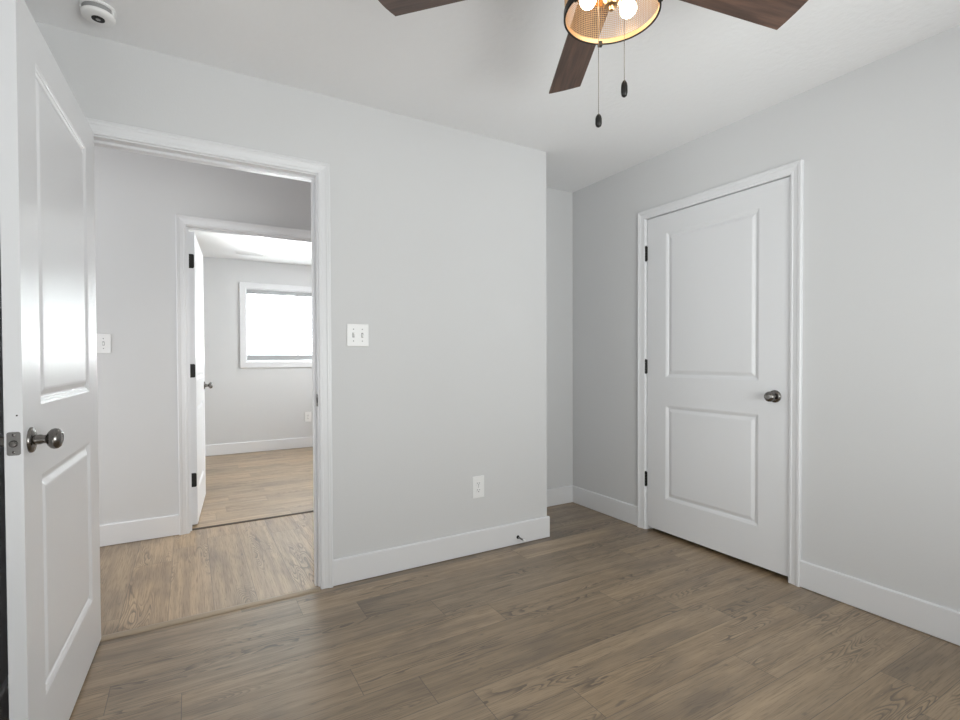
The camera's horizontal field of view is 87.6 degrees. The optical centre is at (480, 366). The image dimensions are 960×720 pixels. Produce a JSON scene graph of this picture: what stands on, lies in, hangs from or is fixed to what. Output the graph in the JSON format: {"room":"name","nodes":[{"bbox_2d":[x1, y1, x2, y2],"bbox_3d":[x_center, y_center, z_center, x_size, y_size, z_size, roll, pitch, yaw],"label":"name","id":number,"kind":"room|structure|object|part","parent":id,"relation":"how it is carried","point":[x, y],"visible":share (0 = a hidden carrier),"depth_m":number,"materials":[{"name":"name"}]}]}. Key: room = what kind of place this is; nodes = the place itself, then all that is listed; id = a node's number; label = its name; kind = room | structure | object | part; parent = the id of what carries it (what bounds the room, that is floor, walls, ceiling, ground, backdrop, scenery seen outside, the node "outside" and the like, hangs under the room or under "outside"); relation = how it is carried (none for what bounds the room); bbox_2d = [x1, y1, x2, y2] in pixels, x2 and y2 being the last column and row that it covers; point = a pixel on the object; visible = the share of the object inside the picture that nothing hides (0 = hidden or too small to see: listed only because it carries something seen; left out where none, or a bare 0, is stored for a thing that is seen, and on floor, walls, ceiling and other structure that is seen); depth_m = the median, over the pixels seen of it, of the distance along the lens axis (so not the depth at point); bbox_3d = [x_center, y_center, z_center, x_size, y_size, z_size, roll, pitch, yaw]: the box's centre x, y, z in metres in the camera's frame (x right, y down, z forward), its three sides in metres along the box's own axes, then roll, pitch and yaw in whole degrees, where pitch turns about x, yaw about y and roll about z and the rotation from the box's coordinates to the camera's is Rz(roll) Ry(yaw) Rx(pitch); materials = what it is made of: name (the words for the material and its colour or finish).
{"room":"empty bedroom","nodes":[
{"label":"empty bedroom","id":0,"kind":"room"},
{"bbox_2d":[0,242,7,687],"bbox_3d":[-0.911,-0.084,0.434,0.115,2.440,3.399,-1,1,-30],"label":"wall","id":1,"kind":"structure","parent":0,"point":[3,575],"depth_m":1.57,"materials":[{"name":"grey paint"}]},
{"bbox_2d":[0,676,8,719],"bbox_3d":[-0.880,1.067,0.533,0.013,0.130,3.284,-1,1,-30],"label":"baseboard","id":2,"kind":"structure","parent":1,"relation":"attached to","point":[4,690],"depth_m":1.53,"materials":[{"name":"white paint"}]},
{"bbox_2d":[94,146,310,524],"bbox_3d":[-1.589,-0.129,3.532,4.815,2.440,0.115,-1,1,-30],"label":"wall","id":3,"kind":"structure","parent":0,"point":[138,197],"depth_m":3.16,"materials":[{"name":"grey paint"}]},
{"bbox_2d":[97,334,110,352],"bbox_3d":[-2.295,-0.138,3.044,0.072,0.117,0.016,-1,1,-30],"label":"light switch","id":4,"kind":"object","parent":3,"relation":"attached to","point":[103,340],"visible":0.85,"depth_m":3.05,"materials":[{"name":"white plastic"}]},
{"bbox_2d":[99,514,178,546],"bbox_3d":[-2.796,1.040,2.769,1.935,0.130,0.013,-1,1,-30],"label":"baseboard","id":5,"kind":"structure","parent":3,"relation":"attached to","point":[164,526],"depth_m":3.14,"materials":[{"name":"white paint"}]},
{"bbox_2d":[188,232,212,524],"bbox_3d":[-2.142,0.081,3.793,0.162,1.993,0.879,-1,1,-26],"label":"door","id":6,"kind":"structure","parent":3,"relation":"in","point":[196,300],"depth_m":3.49,"materials":[{"name":"white paint"}]},
{"bbox_3d":[-2.258,0.159,4.151,0.064,0.054,0.054,-1,1,-26],"label":"knob","id":7,"kind":"part","parent":6,"relation":"part of","materials":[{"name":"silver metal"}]},
{"bbox_2d":[175,214,310,534],"bbox_3d":[-1.560,0.053,3.540,1.000,2.075,0.134,-1,1,-30],"label":"door frame","id":8,"kind":"structure","parent":3,"relation":"attached to","point":[181,221],"depth_m":3.27,"materials":[{"name":"white paint"}]},
{"bbox_2d":[188,230,310,265],"bbox_3d":[-1.866,-1.302,5.076,3.715,0.050,2.974,-1,1,-30],"label":"ceiling","id":9,"kind":"structure","parent":0,"point":[216,245],"depth_m":5.44,"materials":[{"name":"paint"}]},
{"bbox_2d":[233,251,264,255],"bbox_3d":[-2.635,-1.280,5.705,0.320,0.007,0.160,-1,1,-30],"label":"ceiling vent","id":10,"kind":"object","parent":9,"relation":"in","point":[235,252],"visible":1,"depth_m":5.68,"materials":[{"name":"white plastic"}]},
{"bbox_2d":[203,257,312,454],"bbox_3d":[-2.582,-0.168,6.328,3.715,2.440,0.115,-1,1,-30],"label":"wall","id":11,"kind":"structure","parent":0,"point":[242,404],"depth_m":6.07,"materials":[{"name":"grey paint"}]},
{"bbox_2d":[205,437,312,455],"bbox_3d":[-2.546,0.985,6.290,3.485,0.130,0.013,-1,1,-30],"label":"baseboard","id":12,"kind":"structure","parent":11,"relation":"attached to","point":[278,444],"depth_m":6.17,"materials":[{"name":"white paint"}]},
{"bbox_2d":[239,282,311,367],"bbox_3d":[-2.354,-0.505,6.446,1.364,1.040,0.133,-1,1,-30],"label":"window frame","id":13,"kind":"structure","parent":11,"relation":"in","point":[247,338],"depth_m":6.16,"materials":[{"name":"white paint"}]},
{"bbox_3d":[-2.621,-0.503,6.324,0.615,0.876,0.012,-1,1,-30],"label":"frame","id":14,"kind":"part","parent":13,"relation":"part of","materials":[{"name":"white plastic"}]},
{"bbox_2d":[247,289,311,359],"bbox_3d":[-2.344,-0.513,6.429,1.200,0.860,0.069,-1,1,-30],"label":"window blind","id":15,"kind":"object","parent":13,"relation":"attached to","point":[289,334],"visible":0.64,"depth_m":6.31,"materials":[{"name":"white plastic"}]},
{"bbox_3d":[-2.346,-0.111,6.441,1.188,0.056,0.048,-1,1,-30],"label":"rail","id":16,"kind":"part","parent":15,"relation":"part of","materials":[{"name":"white plastic"}]},
{"bbox_2d":[305,412,310,421],"bbox_3d":[-2.232,0.654,6.471,0.078,0.128,0.008,-1,1,-30],"label":"wall outlet","id":17,"kind":"object","parent":11,"relation":"attached to","point":[307,414],"visible":1,"depth_m":6.47,"materials":[{"name":"white plastic"}]},
{"bbox_2d":[35,21,546,558],"bbox_3d":[-0.728,-0.117,2.574,2.587,2.440,0.115,-1,1,-30],"label":"wall","id":18,"kind":"structure","parent":0,"point":[438,232],"depth_m":2.71,"materials":[{"name":"grey paint"}]},
{"bbox_2d":[0,0,100,719],"bbox_3d":[-1.345,0.092,1.611,0.162,2.034,0.928,-1,1,-28],"label":"door","id":19,"kind":"structure","parent":18,"relation":"in","point":[49,442],"depth_m":1.40,"materials":[{"name":"white paint"}]},
{"bbox_3d":[-1.199,0.188,1.237,0.064,0.054,0.054,-1,1,-28],"label":"knob","id":20,"kind":"part","parent":19,"relation":"part of","materials":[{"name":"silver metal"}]},
{"bbox_3d":[-1.129,0.188,1.211,0.026,0.057,0.002,-1,1,-28],"label":"latch plate","id":21,"kind":"part","parent":19,"relation":"part of","materials":[{"name":"silver metal"}]},
{"bbox_3d":[-1.113,0.187,1.284,0.064,0.054,0.054,-1,1,-28],"label":"knob","id":22,"kind":"part","parent":19,"relation":"part of","materials":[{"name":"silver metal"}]},
{"bbox_2d":[85,117,332,588],"bbox_3d":[-1.219,0.057,2.280,1.034,2.103,0.134,-1,1,-30],"label":"door frame","id":23,"kind":"structure","parent":18,"relation":"attached to","point":[99,127],"depth_m":2.46,"materials":[{"name":"white paint"}]},
{"bbox_2d":[347,324,368,345],"bbox_3d":[-0.626,-0.159,2.557,0.113,0.114,0.016,-1,1,-30],"label":"light switch","id":24,"kind":"object","parent":18,"relation":"attached to","point":[357,334],"visible":1,"depth_m":2.56,"materials":[{"name":"white plastic"}]},
{"bbox_2d":[333,516,549,585],"bbox_3d":[-0.152,1.029,2.852,1.363,0.130,0.013,-1,1,-30],"label":"baseboard","id":25,"kind":"structure","parent":18,"relation":"attached to","point":[353,568],"depth_m":2.78,"materials":[{"name":"white paint"}]},
{"bbox_2d":[472,475,483,498],"bbox_3d":[-0.013,0.707,2.931,0.078,0.128,0.008,-1,1,-30],"label":"wall outlet","id":26,"kind":"object","parent":18,"relation":"attached to","point":[477,481],"visible":1,"depth_m":2.93,"materials":[{"name":"white plastic"}]},
{"bbox_2d":[24,0,959,192],"bbox_3d":[0.666,-1.354,1.702,4.145,0.050,4.030,-1,1,-30],"label":"ceiling","id":27,"kind":"structure","parent":0,"point":[487,68],"depth_m":2.15,"materials":[{"name":"paint"}]},
{"bbox_2d":[79,0,116,26],"bbox_3d":[-1.415,-1.302,1.851,0.112,0.044,0.112,0,1,20],"label":"smoke detector","id":28,"kind":"object","parent":27,"relation":"attached to","point":[98,12],"visible":1,"depth_m":1.83,"materials":[{"name":"white plastic"}]},
{"bbox_3d":[-1.415,-1.320,1.851,0.112,0.008,0.112,0,1,20],"label":"plate","id":29,"kind":"part","parent":28,"relation":"part of","materials":[{"name":"white plastic"}]},
{"bbox_2d":[378,0,807,127],"bbox_3d":[0.373,-0.979,1.304,1.277,0.686,1.263,-1,1,-30],"label":"ceiling fan","id":30,"kind":"object","parent":27,"relation":"hanging from","point":[584,28],"visible":1,"depth_m":1.50,"materials":[{"name":"brown wood"}]},
{"bbox_3d":[-0.050,-1.083,1.438,0.494,0.038,0.125,0,1,17],"label":"blade","id":31,"kind":"part","parent":30,"relation":"part of","materials":[{"name":"brown wood"}]},
{"bbox_3d":[0.336,-1.089,1.731,0.125,0.038,0.494,0,1,-1],"label":"blade","id":32,"kind":"part","parent":30,"relation":"part of","materials":[{"name":"brown wood"}]},
{"bbox_2d":[579,0,595,9],"bbox_3d":[0.297,-0.976,1.320,0.072,0.068,0.057,-1,1,-30],"label":"bulb","id":33,"kind":"object","parent":30,"relation":"attached to","point":[585,4],"depth_m":1.31,"materials":[{"name":"white glass"}]},
{"bbox_3d":[0.345,-1.043,1.319,0.249,0.021,0.249,-1,1,-30],"label":"plate","id":34,"kind":"part","parent":30,"relation":"part of","materials":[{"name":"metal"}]},
{"bbox_3d":[0.312,-0.842,1.323,0.003,0.351,0.002,-1,1,-30],"label":"pull chain","id":35,"kind":"part","parent":30,"relation":"part of","materials":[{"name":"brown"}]},
{"bbox_3d":[0.312,-0.650,1.325,0.017,0.033,0.017,-1,1,-30],"label":"chain pull","id":36,"kind":"part","parent":30,"relation":"part of","materials":[{"name":"black metal"}]},
{"bbox_3d":[0.345,-0.986,1.320,0.244,0.108,0.244,-1,1,-30],"label":"lamp shade","id":37,"kind":"part","parent":30,"relation":"part of","materials":[{"name":"gold metal"}]},
{"bbox_3d":[0.379,-0.886,1.322,0.003,0.263,0.002,-1,1,-30],"label":"pull chain","id":38,"kind":"part","parent":30,"relation":"part of","materials":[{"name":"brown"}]},
{"bbox_3d":[0.380,-0.733,1.324,0.017,0.042,0.017,-1,1,-30],"label":"chain pull","id":39,"kind":"part","parent":30,"relation":"part of","materials":[{"name":"black metal"}]},
{"bbox_2d":[619,0,636,18],"bbox_3d":[0.385,-0.977,1.345,0.076,0.068,0.044,-1,1,-30],"label":"bulb","id":40,"kind":"object","parent":30,"relation":"attached to","point":[628,8],"depth_m":1.34,"materials":[{"name":"white glass"}]},
{"bbox_3d":[0.734,-1.086,1.454,0.494,0.038,0.125,-1,1,-19],"label":"blade","id":41,"kind":"part","parent":30,"relation":"part of","materials":[{"name":"brown wood"}]},
{"bbox_2d":[69,447,959,719],"bbox_3d":[-0.841,1.122,2.975,5.520,0.050,7.691,-1,1,-30],"label":"floor","id":42,"kind":"structure","parent":0,"point":[603,616],"depth_m":2.06,"materials":[{"name":"brown wood"}]},
{"bbox_2d":[100,587,320,641],"bbox_3d":[-1.188,1.104,2.250,0.910,0.011,0.042,-1,1,-30],"label":"threshold","id":43,"kind":"object","parent":42,"relation":"on","point":[316,589],"visible":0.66,"depth_m":2.22,"materials":[{"name":"brown wood"}]},
{"bbox_2d":[192,510,313,529],"bbox_3d":[-1.562,1.087,3.564,0.876,0.008,0.030,-1,1,-30],"label":"threshold","id":44,"kind":"object","parent":42,"relation":"on","point":[312,510],"visible":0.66,"depth_m":3.52,"materials":[{"name":"brown wood"}]},
{"bbox_2d":[546,187,572,488],"bbox_3d":[0.414,-0.141,3.837,0.658,2.440,0.115,-1,1,-30],"label":"wall","id":45,"kind":"structure","parent":0,"point":[559,203],"depth_m":3.89,"materials":[{"name":"grey paint"}]},
{"bbox_2d":[547,485,573,506],"bbox_3d":[0.456,1.012,3.802,0.645,0.130,0.013,-1,1,-30],"label":"baseboard","id":46,"kind":"structure","parent":45,"relation":"attached to","point":[561,495],"depth_m":3.89,"materials":[{"name":"white paint"}]},
{"bbox_2d":[573,24,959,611],"bbox_3d":[1.733,-0.123,2.340,0.115,2.440,4.030,-1,1,-30],"label":"wall","id":47,"kind":"structure","parent":0,"point":[878,142],"depth_m":2.27,"materials":[{"name":"grey paint"}]},
{"bbox_2d":[573,486,636,525],"bbox_3d":[0.899,1.012,3.669,0.013,0.130,0.664,-1,1,-30],"label":"baseboard","id":48,"kind":"structure","parent":47,"relation":"attached to","point":[615,508],"depth_m":3.63,"materials":[{"name":"white paint"}]},
{"bbox_2d":[645,177,789,575],"bbox_3d":[1.318,0.054,2.916,0.098,2.023,0.931,-1,1,-30],"label":"door","id":49,"kind":"structure","parent":47,"relation":"in","point":[717,361],"depth_m":2.85,"materials":[{"name":"white paint"}]},
{"bbox_3d":[1.497,0.157,2.577,0.064,0.054,0.054,-1,1,-30],"label":"knob","id":50,"kind":"part","parent":49,"relation":"part of","materials":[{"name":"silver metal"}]},
{"bbox_2d":[637,159,803,586],"bbox_3d":[1.371,0.035,2.947,0.133,2.110,1.037,-1,1,-30],"label":"door frame","id":51,"kind":"structure","parent":47,"relation":"attached to","point":[795,170],"depth_m":2.52,"materials":[{"name":"white paint"}]},
{"bbox_2d":[800,560,959,645],"bbox_3d":[2.114,1.040,1.585,0.013,0.130,2.086,-1,1,-30],"label":"baseboard","id":52,"kind":"structure","parent":47,"relation":"attached to","point":[936,620],"depth_m":2.18,"materials":[{"name":"white paint"}]}
]}

